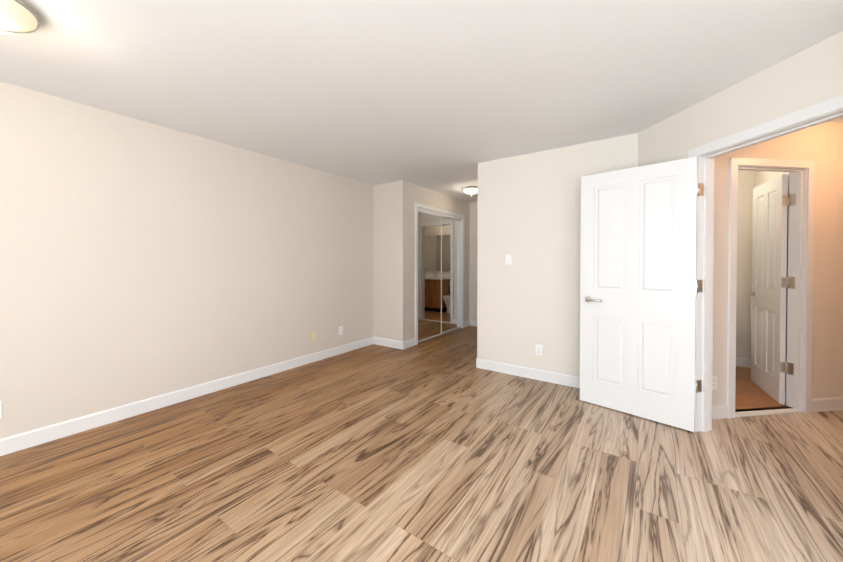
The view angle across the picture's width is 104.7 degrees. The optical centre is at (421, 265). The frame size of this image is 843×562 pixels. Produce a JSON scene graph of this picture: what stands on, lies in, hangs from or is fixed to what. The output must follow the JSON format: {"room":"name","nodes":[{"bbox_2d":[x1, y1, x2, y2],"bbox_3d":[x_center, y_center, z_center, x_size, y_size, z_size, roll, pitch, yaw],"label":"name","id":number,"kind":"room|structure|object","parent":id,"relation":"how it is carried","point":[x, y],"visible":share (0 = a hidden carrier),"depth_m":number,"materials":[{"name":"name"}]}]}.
{"room":"empty bedroom","nodes":[
{"label":"empty bedroom","id":0,"kind":"room"},
{"bbox_2d":[0,81,371,438],"bbox_3d":[-1.747,0.001,3.645,0.100,2.440,7.900,0,1,35],"label":"wall","id":1,"kind":"structure","parent":0,"point":[140,260],"depth_m":2.75,"materials":[{"name":"paint"}]},
{"bbox_2d":[0,401,1,418],"bbox_3d":[-2.760,0.940,2.095,0.008,0.115,0.070,0,1,35],"label":"electrical outlet","id":2,"kind":"object","parent":1,"relation":"attached to","point":[0,409],"visible":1,"depth_m":2.12,"materials":[{"name":"white plastic"}]},
{"bbox_2d":[311,332,315,341],"bbox_3d":[-1.364,0.901,4.108,0.014,0.115,0.070,0,1,35],"label":"jack","id":3,"kind":"object","parent":1,"relation":"attached to","point":[313,336],"visible":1,"depth_m":4.11,"materials":[{"name":"beige plastic"}]},
{"bbox_2d":[339,326,342,334],"bbox_3d":[-1.111,0.891,4.480,0.008,0.115,0.070,0,1,35],"label":"electrical outlet","id":4,"kind":"object","parent":1,"relation":"attached to","point":[340,330],"visible":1,"depth_m":4.47,"materials":[{"name":"white plastic"}]},
{"bbox_2d":[0,320,842,455],"bbox_3d":[1.385,1.180,2.465,6.410,0.110,9.300,0,1,35],"label":"baseboard","id":5,"kind":"structure","parent":1,"relation":"attached to","point":[23,440],"depth_m":2.96,"materials":[{"name":"white wood"}]},
{"bbox_2d":[372,182,391,339],"bbox_3d":[-0.521,-0.014,4.925,0.420,2.440,0.100,0,1,35],"label":"wall","id":6,"kind":"structure","parent":0,"point":[381,193],"depth_m":4.91,"materials":[{"name":"paint"}]},
{"bbox_2d":[0,326,842,561],"bbox_3d":[1.245,1.283,2.624,7.200,0.100,10.600,0,1,35],"label":"floor","id":7,"kind":"structure","parent":0,"point":[443,448],"depth_m":1.90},
{"bbox_2d":[0,0,842,202],"bbox_3d":[1.245,-1.256,2.594,7.200,0.100,10.600,0,1,35],"label":"ceiling","id":8,"kind":"structure","parent":0,"point":[445,97],"depth_m":1.97,"materials":[{"name":"paint"}]},
{"bbox_2d":[0,0,39,34],"bbox_3d":[-1.957,-1.117,1.430,0.364,0.150,0.364,0,1,35],"label":"flush-mount light","id":9,"kind":"object","parent":8,"relation":"attached to","point":[18,17],"visible":1,"depth_m":1.47,"materials":[{"name":"white glass"}]},
{"bbox_2d":[463,186,477,195],"bbox_3d":[0.798,-1.174,5.166,0.274,0.126,0.274,0,1,35],"label":"hall light","id":10,"kind":"object","parent":8,"relation":"attached to","point":[471,190],"visible":0.92,"depth_m":5.08,"materials":[{"name":"white glass"}]},
{"bbox_2d":[392,180,471,341],"bbox_3d":[0.288,-0.022,5.593,0.150,2.440,2.120,0,1,35],"label":"wall","id":11,"kind":"structure","parent":0,"point":[405,194],"depth_m":4.81,"materials":[{"name":"paint"}]},
{"bbox_2d":[418,211,459,341],"bbox_3d":[0.322,0.161,5.620,0.042,2.046,1.476,0,1,35],"label":"mirrored closet doors","id":12,"kind":"structure","parent":11,"relation":"in","point":[438,275],"depth_m":5.53,"materials":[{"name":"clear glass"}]},
{"bbox_2d":[415,203,464,344],"bbox_3d":[0.320,0.117,5.621,0.118,2.162,1.604,0,1,35],"label":"trim","id":13,"kind":"structure","parent":11,"relation":"attached to","point":[437,211],"depth_m":5.59,"materials":[{"name":"white painted wood"}]},
{"bbox_2d":[472,202,475,320],"bbox_3d":[1.878,-0.025,5.879,3.280,2.440,0.100,0,1,35],"label":"wall","id":14,"kind":"structure","parent":0,"point":[473,203],"depth_m":6.40,"materials":[{"name":"paint"}]},
{"bbox_2d":[476,161,487,358],"bbox_3d":[1.349,-0.012,4.780,0.100,2.440,2.250,0,1,35],"label":"wall","id":15,"kind":"structure","parent":0,"point":[482,204],"depth_m":3.85,"materials":[{"name":"paint"}]},
{"bbox_2d":[484,133,637,376],"bbox_3d":[1.401,0.004,3.449,1.480,2.440,0.120,0,1,35],"label":"wall","id":16,"kind":"structure","parent":0,"point":[534,199],"depth_m":3.47,"materials":[{"name":"paint"}]},
{"bbox_2d":[505,255,510,264],"bbox_3d":[0.976,-0.069,3.661,0.070,0.115,0.012,0,1,35],"label":"light switch","id":17,"kind":"object","parent":16,"relation":"attached to","point":[507,259],"visible":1,"depth_m":3.66,"materials":[{"name":"white plastic"}]},
{"bbox_2d":[536,344,541,355],"bbox_3d":[1.257,0.903,3.481,0.070,0.115,0.008,0,1,35],"label":"outlet","id":18,"kind":"object","parent":16,"relation":"attached to","point":[539,350],"visible":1,"depth_m":3.48,"materials":[{"name":"white plastic"}]},
{"bbox_2d":[712,162,751,365],"bbox_3d":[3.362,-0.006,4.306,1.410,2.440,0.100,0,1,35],"label":"wall","id":19,"kind":"structure","parent":0,"point":[721,173],"depth_m":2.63,"materials":[{"name":"paint"}]},
{"bbox_2d":[712,375,717,389],"bbox_3d":[2.355,0.943,2.621,0.070,0.115,0.008,0,1,-7],"label":"outlet","id":20,"kind":"object","parent":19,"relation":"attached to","point":[714,382],"visible":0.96,"depth_m":2.62,"materials":[{"name":"white plastic"}]},
{"bbox_2d":[638,31,842,166],"bbox_3d":[2.128,0.028,1.396,0.340,2.440,3.419,0,1,-7],"label":"wall","id":21,"kind":"structure","parent":0,"point":[809,77],"depth_m":2.05,"materials":[{"name":"paint"}]},
{"bbox_2d":[580,157,698,431],"bbox_3d":[1.752,0.211,2.690,0.806,2.020,0.220,0,1,35],"label":"door","id":22,"kind":"structure","parent":21,"relation":"in","point":[638,286],"depth_m":2.62,"materials":[{"name":"white wood"}]},
{"bbox_2d":[688,95,842,431],"bbox_3d":[2.159,0.185,2.017,0.152,2.110,0.950,0,1,-7],"label":"door frame","id":23,"kind":"structure","parent":21,"relation":"attached to","point":[802,119],"depth_m":2.41,"materials":[{"name":"white wood"}]},
{"bbox_2d":[735,366,791,411],"bbox_3d":[2.759,1.221,3.450,1.450,0.006,2.017,0,1,35],"label":"floor","id":24,"kind":"structure","parent":0,"point":[750,395],"depth_m":3.02,"materials":[{"name":"brown wood"}]},
{"bbox_2d":[748,122,842,397],"bbox_3d":[3.913,0.020,2.082,1.992,2.440,3.132,0,1,35],"label":"wall","id":25,"kind":"structure","parent":0,"point":[821,145],"depth_m":2.75,"materials":[{"name":"paint"}]},
{"bbox_2d":[747,174,789,404],"bbox_3d":[3.320,0.205,3.145,0.165,2.020,0.667,0,1,35],"label":"bathroom door","id":26,"kind":"structure","parent":25,"relation":"in","point":[770,285],"depth_m":3.05,"materials":[{"name":"painted wood"},{"name":"brushed nickel"}]},
{"bbox_2d":[727,157,814,417],"bbox_3d":[2.872,0.181,2.733,0.795,2.103,0.132,0,1,-7],"label":"door frame","id":27,"kind":"structure","parent":25,"relation":"attached to","point":[800,288],"depth_m":2.72,"materials":[{"name":"white wood"}]}
]}

